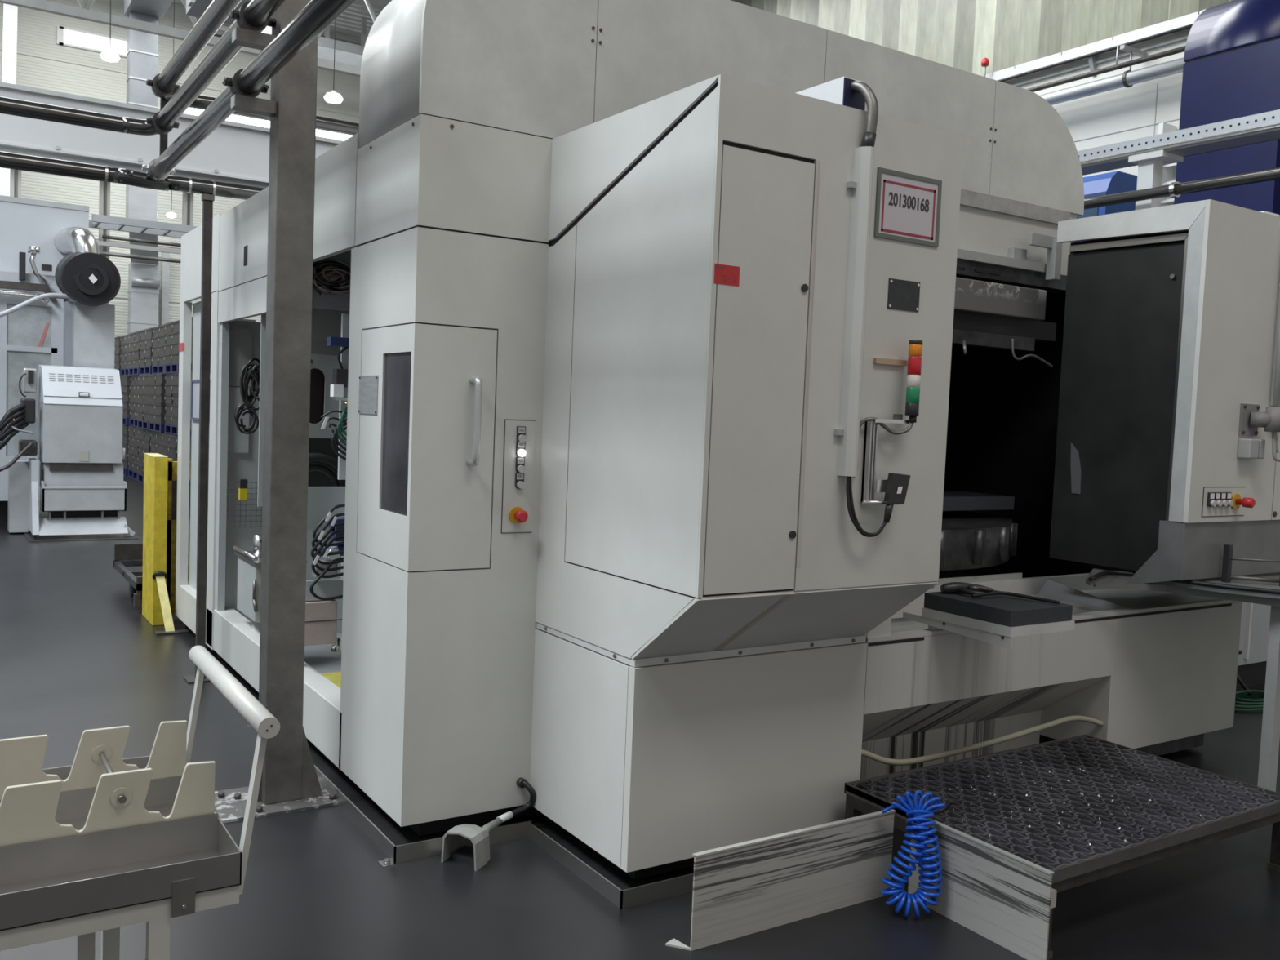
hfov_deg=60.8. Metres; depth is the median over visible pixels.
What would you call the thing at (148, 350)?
crate
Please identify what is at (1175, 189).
pipe
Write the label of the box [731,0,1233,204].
wall
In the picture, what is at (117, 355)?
crate
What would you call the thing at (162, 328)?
crate
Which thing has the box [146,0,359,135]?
pipe
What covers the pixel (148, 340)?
crate
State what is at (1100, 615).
basin
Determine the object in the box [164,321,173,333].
crate
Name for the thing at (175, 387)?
crate
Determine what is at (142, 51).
ventilation duct
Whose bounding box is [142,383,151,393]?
crate
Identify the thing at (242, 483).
switch
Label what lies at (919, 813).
air hose
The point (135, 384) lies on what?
crate
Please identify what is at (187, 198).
steel column
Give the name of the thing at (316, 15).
pipe
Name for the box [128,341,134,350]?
crate
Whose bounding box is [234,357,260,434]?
cable bundle
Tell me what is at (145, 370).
pallet
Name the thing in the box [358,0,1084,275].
hood
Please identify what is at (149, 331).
crate
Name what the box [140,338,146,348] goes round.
crate
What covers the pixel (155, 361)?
crate
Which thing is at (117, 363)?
crate
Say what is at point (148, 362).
crate
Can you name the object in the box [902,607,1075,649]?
tray
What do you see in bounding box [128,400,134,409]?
crate
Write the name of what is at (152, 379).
crate
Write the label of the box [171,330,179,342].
crate
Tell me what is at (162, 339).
crate
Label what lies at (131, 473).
pallet
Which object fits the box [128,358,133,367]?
crate
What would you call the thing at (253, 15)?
pipe
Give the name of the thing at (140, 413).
crate
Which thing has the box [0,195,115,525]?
machine
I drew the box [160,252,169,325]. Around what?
steel column
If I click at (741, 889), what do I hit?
sheet
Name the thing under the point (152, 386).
crate
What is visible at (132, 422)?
pallet
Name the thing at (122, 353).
crate
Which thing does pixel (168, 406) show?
crate
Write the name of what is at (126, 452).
crate
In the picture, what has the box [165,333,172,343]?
crate
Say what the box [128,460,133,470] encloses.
crate
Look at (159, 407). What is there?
crate
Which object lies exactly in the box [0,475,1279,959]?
floor
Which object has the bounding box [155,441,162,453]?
crate
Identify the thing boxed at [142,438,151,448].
crate
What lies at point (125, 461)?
crate
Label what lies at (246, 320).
crate
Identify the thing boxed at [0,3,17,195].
window
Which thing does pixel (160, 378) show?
crate
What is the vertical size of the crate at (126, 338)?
0.158 m
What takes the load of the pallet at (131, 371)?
on the crate at (136, 376)
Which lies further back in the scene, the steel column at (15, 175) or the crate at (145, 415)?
the crate at (145, 415)
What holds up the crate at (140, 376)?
on the crate at (140, 389)
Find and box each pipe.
[0,0,285,135]
[0,0,355,199]
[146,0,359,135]
[1026,45,1185,92]
[1040,44,1185,105]
[1084,166,1279,209]
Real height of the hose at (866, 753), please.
0.089 m
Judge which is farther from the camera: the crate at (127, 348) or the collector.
the crate at (127, 348)
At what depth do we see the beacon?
15.81 m
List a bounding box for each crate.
[114,336,120,345]
[114,352,120,360]
[115,344,121,352]
[115,360,120,368]
[120,335,125,344]
[120,343,125,351]
[120,351,125,360]
[120,360,125,368]
[121,375,130,383]
[122,383,130,392]
[122,392,129,400]
[122,400,129,408]
[122,408,130,417]
[122,425,128,434]
[122,433,128,442]
[122,441,128,451]
[122,458,128,467]
[124,333,129,342]
[124,359,129,368]
[124,450,128,459]
[125,342,129,351]
[125,351,129,359]
[128,332,134,342]
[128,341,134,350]
[128,350,133,359]
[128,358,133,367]
[128,392,134,401]
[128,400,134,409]
[128,426,134,435]
[128,434,133,444]
[128,443,133,453]
[128,451,133,461]
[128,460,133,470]
[129,383,134,392]
[129,409,135,418]
[130,375,135,383]
[133,330,140,340]
[133,339,140,349]
[133,348,140,358]
[133,357,139,367]
[133,383,147,393]
[133,392,138,401]
[133,401,138,410]
[133,426,139,436]
[133,435,138,445]
[133,444,138,454]
[133,453,137,463]
[133,462,137,472]
[135,375,138,383]
[137,374,143,383]
[137,383,149,393]
[137,392,143,401]
[137,401,143,411]
[137,410,143,420]
[137,428,144,438]
[137,437,143,447]
[137,454,143,465]
[137,463,143,475]
[138,356,145,366]
[138,446,143,456]
[139,347,145,357]
[140,328,146,339]
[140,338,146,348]
[142,373,149,383]
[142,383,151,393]
[142,402,149,412]
[142,411,149,421]
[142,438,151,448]
[142,448,151,457]
[143,392,149,402]
[144,346,152,356]
[144,429,151,439]
[145,327,153,337]
[145,337,152,346]
[145,355,152,365]
[148,373,155,383]
[148,383,155,393]
[148,393,155,403]
[148,402,155,412]
[148,412,155,422]
[150,431,156,441]
[150,440,156,451]
[151,335,159,346]
[151,345,158,355]
[151,355,159,365]
[153,325,159,336]
[154,393,164,403]
[154,403,165,413]
[154,413,164,423]
[155,373,165,383]
[155,383,173,394]
[155,431,164,443]
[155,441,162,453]
[158,333,165,345]
[158,344,164,355]
[158,354,164,364]
[159,324,165,335]
[161,443,168,455]
[162,433,173,444]
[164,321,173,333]
[164,342,172,354]
[164,353,171,364]
[164,373,172,383]
[164,383,175,394]
[164,393,173,404]
[164,404,172,414]
[164,413,171,424]
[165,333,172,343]
[168,435,177,446]
[168,444,177,457]
[168,455,177,461]
[170,351,178,363]
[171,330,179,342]
[171,341,179,352]
[171,373,178,383]
[171,383,178,394]
[171,404,178,415]
[171,414,177,426]
[172,320,179,332]
[172,394,178,404]
[191,316,255,328]
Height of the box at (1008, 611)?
0.058 m
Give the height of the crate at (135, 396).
0.158 m
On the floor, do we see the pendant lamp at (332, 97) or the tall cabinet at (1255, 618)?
the tall cabinet at (1255, 618)
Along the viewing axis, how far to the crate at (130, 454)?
20.37 m
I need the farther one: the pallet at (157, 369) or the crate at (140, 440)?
the crate at (140, 440)
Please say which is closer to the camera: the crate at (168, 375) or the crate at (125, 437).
the crate at (168, 375)
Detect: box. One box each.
[186,0,251,24]
[924,590,1072,626]
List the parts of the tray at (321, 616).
pump motor, pump motor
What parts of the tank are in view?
lid rail, tank, tank leg, tank lid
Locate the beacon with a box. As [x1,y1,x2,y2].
[981,57,988,76]
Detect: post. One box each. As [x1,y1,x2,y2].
[183,193,214,684]
[213,0,337,822]
[1158,122,1176,206]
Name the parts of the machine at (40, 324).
kick plate, bracket plate, chrome rail, door pane, dark cornice, door frame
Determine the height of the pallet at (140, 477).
0.145 m
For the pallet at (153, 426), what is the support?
on the crate at (158, 435)
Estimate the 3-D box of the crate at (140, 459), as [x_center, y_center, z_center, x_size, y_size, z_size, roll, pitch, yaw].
[-8.516,-0.346,19.546,0.798,0.158,0.597,0,4,-33]
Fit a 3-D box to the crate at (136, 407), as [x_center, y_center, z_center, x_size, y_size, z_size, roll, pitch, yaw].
[-8.820,-1.347,20.064,0.798,0.158,0.597,0,4,-33]
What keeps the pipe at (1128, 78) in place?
attached to the wall at (958, 34)
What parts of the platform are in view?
leg, leg, foot plate, support frame, foot plate, leg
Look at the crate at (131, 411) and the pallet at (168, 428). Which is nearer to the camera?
the pallet at (168, 428)
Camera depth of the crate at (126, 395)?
20.82 m
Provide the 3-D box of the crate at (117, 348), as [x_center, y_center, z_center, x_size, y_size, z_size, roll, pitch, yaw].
[-10.165,-2.632,22.117,0.798,0.158,0.597,0,4,-33]
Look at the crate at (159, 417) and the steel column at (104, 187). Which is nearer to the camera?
the steel column at (104, 187)
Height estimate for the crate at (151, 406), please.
0.158 m
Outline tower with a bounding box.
[859,339,922,435]
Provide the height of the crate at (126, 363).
0.158 m
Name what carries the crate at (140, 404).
on the crate at (140, 413)
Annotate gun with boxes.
[940,582,1060,604]
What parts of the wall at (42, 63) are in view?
wall panel, wall panel, wall panel, wall panel, wall panel, wall panel, wall panel, wall panel, wall panel, wall panel, wall panel, wall panel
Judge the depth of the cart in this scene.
2.10 m
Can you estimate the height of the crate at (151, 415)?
0.158 m
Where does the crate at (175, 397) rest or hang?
on the crate at (175, 406)
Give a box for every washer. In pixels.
[91,745,111,762]
[110,787,132,807]
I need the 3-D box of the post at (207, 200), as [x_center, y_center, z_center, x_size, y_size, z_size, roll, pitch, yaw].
[-2.367,-0.215,5.929,0.150,2.630,0.150,0,4,-33]
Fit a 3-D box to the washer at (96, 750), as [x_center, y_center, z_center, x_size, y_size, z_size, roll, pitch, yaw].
[-1.164,0.592,2.359,0.038,0.038,0.004,0,4,-33]
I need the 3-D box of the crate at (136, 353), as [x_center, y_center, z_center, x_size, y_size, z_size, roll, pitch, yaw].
[-8.806,-2.289,19.992,0.798,0.158,0.597,0,4,-33]
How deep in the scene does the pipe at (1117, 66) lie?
14.00 m
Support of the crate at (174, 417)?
on the pallet at (168, 428)
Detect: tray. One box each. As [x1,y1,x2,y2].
[88,213,197,262]
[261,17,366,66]
[304,516,344,652]
[305,578,342,600]
[306,737,693,909]
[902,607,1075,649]
[985,9,1204,82]
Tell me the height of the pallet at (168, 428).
0.145 m
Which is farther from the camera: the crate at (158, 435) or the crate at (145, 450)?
the crate at (145, 450)
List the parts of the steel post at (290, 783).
pipe arm, pipe arm, plate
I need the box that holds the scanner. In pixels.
[845,420,910,537]
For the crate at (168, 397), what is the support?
on the crate at (168, 406)
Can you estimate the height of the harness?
0.428 m
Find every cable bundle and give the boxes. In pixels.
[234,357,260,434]
[312,258,351,295]
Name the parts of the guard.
post, foot plate, guard panel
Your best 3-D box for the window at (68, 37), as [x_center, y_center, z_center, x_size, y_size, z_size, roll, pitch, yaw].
[-11.398,-9.155,22.838,1.420,0.360,0.046,0,4,-33]
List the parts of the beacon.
stem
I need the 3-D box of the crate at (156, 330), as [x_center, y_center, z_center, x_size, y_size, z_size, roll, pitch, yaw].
[-7.712,-2.469,18.367,0.798,0.158,0.597,0,4,-33]
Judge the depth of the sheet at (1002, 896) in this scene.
3.31 m
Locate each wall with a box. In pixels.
[0,0,360,337]
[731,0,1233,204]
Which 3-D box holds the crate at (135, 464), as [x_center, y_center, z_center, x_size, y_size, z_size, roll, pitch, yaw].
[-8.875,-0.235,20.124,0.798,0.158,0.597,0,4,-33]
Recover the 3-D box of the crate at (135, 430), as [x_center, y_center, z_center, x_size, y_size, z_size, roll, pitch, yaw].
[-8.837,-0.873,20.093,0.798,0.158,0.597,0,4,-33]
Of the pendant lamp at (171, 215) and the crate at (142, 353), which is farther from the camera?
the pendant lamp at (171, 215)
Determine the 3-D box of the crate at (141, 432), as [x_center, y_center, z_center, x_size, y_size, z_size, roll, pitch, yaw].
[-8.494,-0.825,19.520,0.798,0.158,0.597,0,4,-33]
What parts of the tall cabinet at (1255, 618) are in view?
corner trim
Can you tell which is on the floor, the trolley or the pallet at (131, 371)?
the trolley
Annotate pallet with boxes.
[120,368,128,375]
[122,417,128,425]
[123,466,128,475]
[128,366,138,375]
[128,417,137,426]
[128,468,137,479]
[137,419,148,430]
[137,473,143,483]
[138,365,151,374]
[148,421,164,432]
[151,364,164,373]
[164,363,178,373]
[164,423,177,435]
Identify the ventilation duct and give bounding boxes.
[124,0,173,333]
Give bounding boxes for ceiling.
[173,0,391,44]
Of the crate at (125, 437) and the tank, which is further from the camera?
the crate at (125, 437)
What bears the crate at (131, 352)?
on the crate at (131, 361)
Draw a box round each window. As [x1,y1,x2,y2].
[0,3,17,195]
[57,26,127,57]
[183,106,352,141]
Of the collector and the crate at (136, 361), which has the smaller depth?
the collector
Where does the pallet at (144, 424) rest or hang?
on the crate at (147, 433)
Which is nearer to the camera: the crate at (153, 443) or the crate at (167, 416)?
the crate at (167, 416)
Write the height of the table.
1.100 m
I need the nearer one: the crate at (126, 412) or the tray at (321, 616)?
the tray at (321, 616)
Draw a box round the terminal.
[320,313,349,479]
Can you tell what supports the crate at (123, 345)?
on the crate at (122, 353)
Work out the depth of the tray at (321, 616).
4.93 m
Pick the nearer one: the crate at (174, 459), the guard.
the guard
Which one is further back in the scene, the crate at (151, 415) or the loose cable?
the crate at (151, 415)
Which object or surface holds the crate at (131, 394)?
on the crate at (131, 403)
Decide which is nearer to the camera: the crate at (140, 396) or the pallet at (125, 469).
the crate at (140, 396)
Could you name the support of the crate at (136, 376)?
on the crate at (135, 384)
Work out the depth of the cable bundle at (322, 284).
4.89 m
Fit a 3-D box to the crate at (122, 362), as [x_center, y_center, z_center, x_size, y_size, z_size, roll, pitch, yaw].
[-9.795,-2.264,21.587,0.798,0.158,0.597,0,4,-33]
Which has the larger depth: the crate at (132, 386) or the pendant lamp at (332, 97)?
the crate at (132, 386)
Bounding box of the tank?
[233,533,306,631]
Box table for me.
[1085,544,1279,791]
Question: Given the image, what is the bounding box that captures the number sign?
[873,167,942,247]
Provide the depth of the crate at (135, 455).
19.90 m
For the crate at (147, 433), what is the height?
0.158 m
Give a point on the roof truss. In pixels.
(84, 13)
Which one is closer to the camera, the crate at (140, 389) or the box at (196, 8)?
the box at (196, 8)
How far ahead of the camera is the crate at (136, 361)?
19.79 m
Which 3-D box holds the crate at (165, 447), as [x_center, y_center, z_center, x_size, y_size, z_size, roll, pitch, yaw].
[-7.144,-0.482,17.390,0.798,0.158,0.597,0,4,-33]
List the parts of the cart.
slotted plate, tie rod, slotted plate, leg, rail, leg, handle arm, handle arm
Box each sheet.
[665,808,895,951]
[907,817,1054,959]
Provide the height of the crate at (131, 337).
0.158 m
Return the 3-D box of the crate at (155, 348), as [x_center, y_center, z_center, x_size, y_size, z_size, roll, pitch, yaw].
[-7.736,-2.150,18.380,0.798,0.158,0.597,0,4,-33]
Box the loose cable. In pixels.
[1234,650,1264,711]
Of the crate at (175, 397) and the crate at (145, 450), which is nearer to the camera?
the crate at (175, 397)
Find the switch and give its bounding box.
[238,479,247,500]
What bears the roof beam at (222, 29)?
attached to the wall at (958, 34)
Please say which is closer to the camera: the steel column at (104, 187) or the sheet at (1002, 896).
the sheet at (1002, 896)
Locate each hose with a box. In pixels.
[861,715,1103,765]
[880,790,953,918]
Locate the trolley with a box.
[113,542,142,607]
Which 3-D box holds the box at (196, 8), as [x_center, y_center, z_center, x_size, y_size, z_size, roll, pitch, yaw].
[-2.623,-6.218,7.319,0.390,5.580,2.000,0,4,-33]
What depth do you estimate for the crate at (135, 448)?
19.86 m
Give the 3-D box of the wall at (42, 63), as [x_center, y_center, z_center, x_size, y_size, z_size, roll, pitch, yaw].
[-12.288,-5.356,22.750,22.000,10.080,0.206,0,4,-33]
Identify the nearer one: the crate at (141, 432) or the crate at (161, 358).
the crate at (161, 358)
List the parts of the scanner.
rail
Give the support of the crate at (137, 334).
on the crate at (137, 343)
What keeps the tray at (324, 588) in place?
on the tray at (321, 616)
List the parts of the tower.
mount arm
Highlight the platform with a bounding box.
[844,734,1279,959]
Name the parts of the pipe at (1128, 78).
hanger rod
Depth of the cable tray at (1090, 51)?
14.42 m
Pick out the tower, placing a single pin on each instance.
(915, 347)
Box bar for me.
[159,98,168,155]
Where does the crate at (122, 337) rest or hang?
on the crate at (123, 345)
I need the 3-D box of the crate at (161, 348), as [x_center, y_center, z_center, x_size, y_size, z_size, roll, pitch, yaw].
[-7.413,-2.107,17.876,0.798,0.158,0.597,0,4,-33]
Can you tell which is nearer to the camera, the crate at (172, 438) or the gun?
the gun
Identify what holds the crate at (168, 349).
on the crate at (167, 357)
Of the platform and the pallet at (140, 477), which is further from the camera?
the pallet at (140, 477)
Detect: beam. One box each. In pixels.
[213,25,229,37]
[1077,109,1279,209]
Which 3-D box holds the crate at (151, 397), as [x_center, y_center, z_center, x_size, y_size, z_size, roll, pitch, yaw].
[-7.808,-1.367,18.401,0.798,0.158,0.597,0,4,-33]
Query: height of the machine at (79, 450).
1.830 m
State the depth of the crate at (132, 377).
20.30 m
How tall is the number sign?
0.215 m
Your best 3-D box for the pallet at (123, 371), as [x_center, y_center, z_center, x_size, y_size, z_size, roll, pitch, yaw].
[-9.638,-2.089,21.343,0.800,0.145,1.200,0,4,-33]
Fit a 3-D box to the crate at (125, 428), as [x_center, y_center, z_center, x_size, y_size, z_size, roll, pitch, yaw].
[-9.561,-0.964,21.134,0.798,0.158,0.597,0,4,-33]
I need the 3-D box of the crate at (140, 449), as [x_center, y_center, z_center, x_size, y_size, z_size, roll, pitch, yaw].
[-8.502,-0.505,19.542,0.798,0.158,0.597,0,4,-33]
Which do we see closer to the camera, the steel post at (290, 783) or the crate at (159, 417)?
the steel post at (290, 783)
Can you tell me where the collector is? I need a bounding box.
[53,226,120,306]
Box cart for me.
[0,645,279,959]
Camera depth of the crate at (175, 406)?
16.68 m
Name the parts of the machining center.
corner post, wing sill, pane, recessed panel, bay post, bay post, wing sill, engraved plate, pane, corner door, tower panel, door handle, button plate, legend plate, legend plate, legend plate, legend plate, panel, cabinet panel, panel, cabinet door, hook plate, wood strip, type plate, fixture arm, cross beam shadow plate, legend plate, legend plate, legend plate, button plate, legend plate, swivel arm, cabinet panel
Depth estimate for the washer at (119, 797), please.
2.11 m
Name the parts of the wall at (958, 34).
lining rail, lining rail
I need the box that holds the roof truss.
[0,0,377,76]
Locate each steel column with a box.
[9,168,21,197]
[98,181,110,304]
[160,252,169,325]
[182,191,193,302]
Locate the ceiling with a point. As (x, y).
(348, 23)
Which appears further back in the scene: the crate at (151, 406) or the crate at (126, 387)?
the crate at (126, 387)
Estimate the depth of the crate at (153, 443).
18.25 m
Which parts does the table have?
rack rail, rack rail, leg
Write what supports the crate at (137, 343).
on the crate at (136, 353)
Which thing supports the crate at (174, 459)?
on the crate
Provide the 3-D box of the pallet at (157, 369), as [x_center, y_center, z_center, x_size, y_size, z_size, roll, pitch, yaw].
[-7.582,-1.815,18.147,0.800,0.145,1.200,0,4,-33]
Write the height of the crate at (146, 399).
0.158 m
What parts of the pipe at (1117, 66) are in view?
hanger rod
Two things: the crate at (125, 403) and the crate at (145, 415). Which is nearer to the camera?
the crate at (145, 415)
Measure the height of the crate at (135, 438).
0.158 m
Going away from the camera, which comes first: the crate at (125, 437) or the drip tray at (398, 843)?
the drip tray at (398, 843)
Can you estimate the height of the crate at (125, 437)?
0.158 m
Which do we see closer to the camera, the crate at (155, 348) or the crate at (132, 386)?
the crate at (155, 348)
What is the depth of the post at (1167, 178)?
13.53 m
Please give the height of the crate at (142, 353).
0.158 m
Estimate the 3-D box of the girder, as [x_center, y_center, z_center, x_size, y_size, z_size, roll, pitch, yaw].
[-7.908,-4.224,12.731,18.500,0.830,0.620,0,4,-33]
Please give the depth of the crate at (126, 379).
20.65 m
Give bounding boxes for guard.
[142,453,190,635]
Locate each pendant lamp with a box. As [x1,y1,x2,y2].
[100,0,119,62]
[165,0,176,217]
[324,19,342,103]
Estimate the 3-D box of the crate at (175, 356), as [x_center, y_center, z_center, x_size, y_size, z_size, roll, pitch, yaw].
[-6.745,-1.856,16.813,0.798,0.158,0.597,0,4,-33]
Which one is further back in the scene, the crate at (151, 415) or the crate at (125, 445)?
the crate at (125, 445)
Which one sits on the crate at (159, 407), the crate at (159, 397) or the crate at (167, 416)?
the crate at (159, 397)
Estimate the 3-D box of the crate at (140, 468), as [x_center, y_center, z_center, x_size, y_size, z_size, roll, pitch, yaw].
[-8.527,-0.186,19.553,0.798,0.158,0.597,0,4,-33]
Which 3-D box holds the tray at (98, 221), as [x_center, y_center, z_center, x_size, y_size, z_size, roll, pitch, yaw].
[-6.097,-2.915,13.415,1.210,0.467,0.600,0,4,-33]
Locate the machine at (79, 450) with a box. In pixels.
[0,364,138,542]
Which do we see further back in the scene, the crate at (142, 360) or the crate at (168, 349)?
the crate at (142, 360)
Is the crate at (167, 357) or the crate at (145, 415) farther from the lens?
the crate at (145, 415)
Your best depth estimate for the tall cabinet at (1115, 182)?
13.26 m
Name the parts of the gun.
trigger handle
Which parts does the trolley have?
frame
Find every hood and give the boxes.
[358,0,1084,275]
[440,824,489,871]
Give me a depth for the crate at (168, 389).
17.14 m
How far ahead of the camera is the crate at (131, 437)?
20.42 m
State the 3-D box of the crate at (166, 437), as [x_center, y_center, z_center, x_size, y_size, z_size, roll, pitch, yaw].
[-7.133,-0.642,17.383,0.798,0.158,0.597,0,4,-33]
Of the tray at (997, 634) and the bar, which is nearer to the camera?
the tray at (997, 634)
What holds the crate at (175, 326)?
on the crate at (175, 335)
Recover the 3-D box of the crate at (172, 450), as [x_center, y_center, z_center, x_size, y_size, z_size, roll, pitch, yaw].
[-6.821,-0.439,16.886,0.798,0.158,0.597,0,4,-33]
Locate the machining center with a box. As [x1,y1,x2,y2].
[175,0,1279,879]
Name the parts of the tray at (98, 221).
rail, rail, tube rail, tube rail, rail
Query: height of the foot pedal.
0.197 m
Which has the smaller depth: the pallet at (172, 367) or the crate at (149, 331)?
the pallet at (172, 367)
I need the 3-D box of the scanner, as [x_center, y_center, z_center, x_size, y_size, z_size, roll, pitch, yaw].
[0.747,-0.004,3.465,0.229,0.366,0.070,1,4,-19]
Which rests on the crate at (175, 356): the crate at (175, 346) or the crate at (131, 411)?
the crate at (175, 346)
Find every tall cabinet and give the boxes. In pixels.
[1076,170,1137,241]
[1183,522,1271,688]
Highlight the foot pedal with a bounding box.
[440,777,536,871]
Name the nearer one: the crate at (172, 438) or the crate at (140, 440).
the crate at (172, 438)
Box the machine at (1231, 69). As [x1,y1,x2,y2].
[1173,0,1279,216]
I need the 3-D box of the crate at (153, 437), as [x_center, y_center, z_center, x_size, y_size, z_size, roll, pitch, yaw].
[-7.799,-0.733,18.461,0.798,0.158,0.597,0,4,-33]
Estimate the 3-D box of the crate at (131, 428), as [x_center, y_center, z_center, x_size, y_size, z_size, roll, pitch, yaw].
[-9.170,-0.916,20.591,0.798,0.158,0.597,0,4,-33]
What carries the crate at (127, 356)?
on the crate at (126, 363)
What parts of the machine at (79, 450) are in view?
drive motor, frame, under post, under post, handle, warning plate, under post, under post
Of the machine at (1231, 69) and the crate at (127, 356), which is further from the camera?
the crate at (127, 356)
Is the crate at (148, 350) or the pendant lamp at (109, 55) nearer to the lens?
the pendant lamp at (109, 55)
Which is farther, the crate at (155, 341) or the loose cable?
the crate at (155, 341)
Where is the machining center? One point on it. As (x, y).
(622, 301)
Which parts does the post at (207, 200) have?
plate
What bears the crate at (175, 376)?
on the crate at (175, 387)
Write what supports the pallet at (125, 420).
on the crate at (125, 428)
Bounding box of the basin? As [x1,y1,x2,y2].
[865,573,1239,642]
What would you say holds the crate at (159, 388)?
on the crate at (159, 397)
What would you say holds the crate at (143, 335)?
on the crate at (143, 342)
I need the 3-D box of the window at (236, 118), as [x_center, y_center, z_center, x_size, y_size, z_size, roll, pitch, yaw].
[-7.923,-8.002,25.178,5.040,0.420,0.046,0,4,-33]
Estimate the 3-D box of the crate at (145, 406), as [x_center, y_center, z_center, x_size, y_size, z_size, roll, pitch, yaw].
[-8.164,-1.255,18.980,0.798,0.158,0.597,0,4,-33]
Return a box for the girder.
[0,81,343,187]
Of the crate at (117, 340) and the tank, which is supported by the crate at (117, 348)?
the crate at (117, 340)
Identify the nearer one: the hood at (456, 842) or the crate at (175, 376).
the hood at (456, 842)
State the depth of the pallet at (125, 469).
20.75 m
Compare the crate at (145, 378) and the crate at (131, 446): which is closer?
the crate at (145, 378)
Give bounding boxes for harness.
[309,503,345,600]

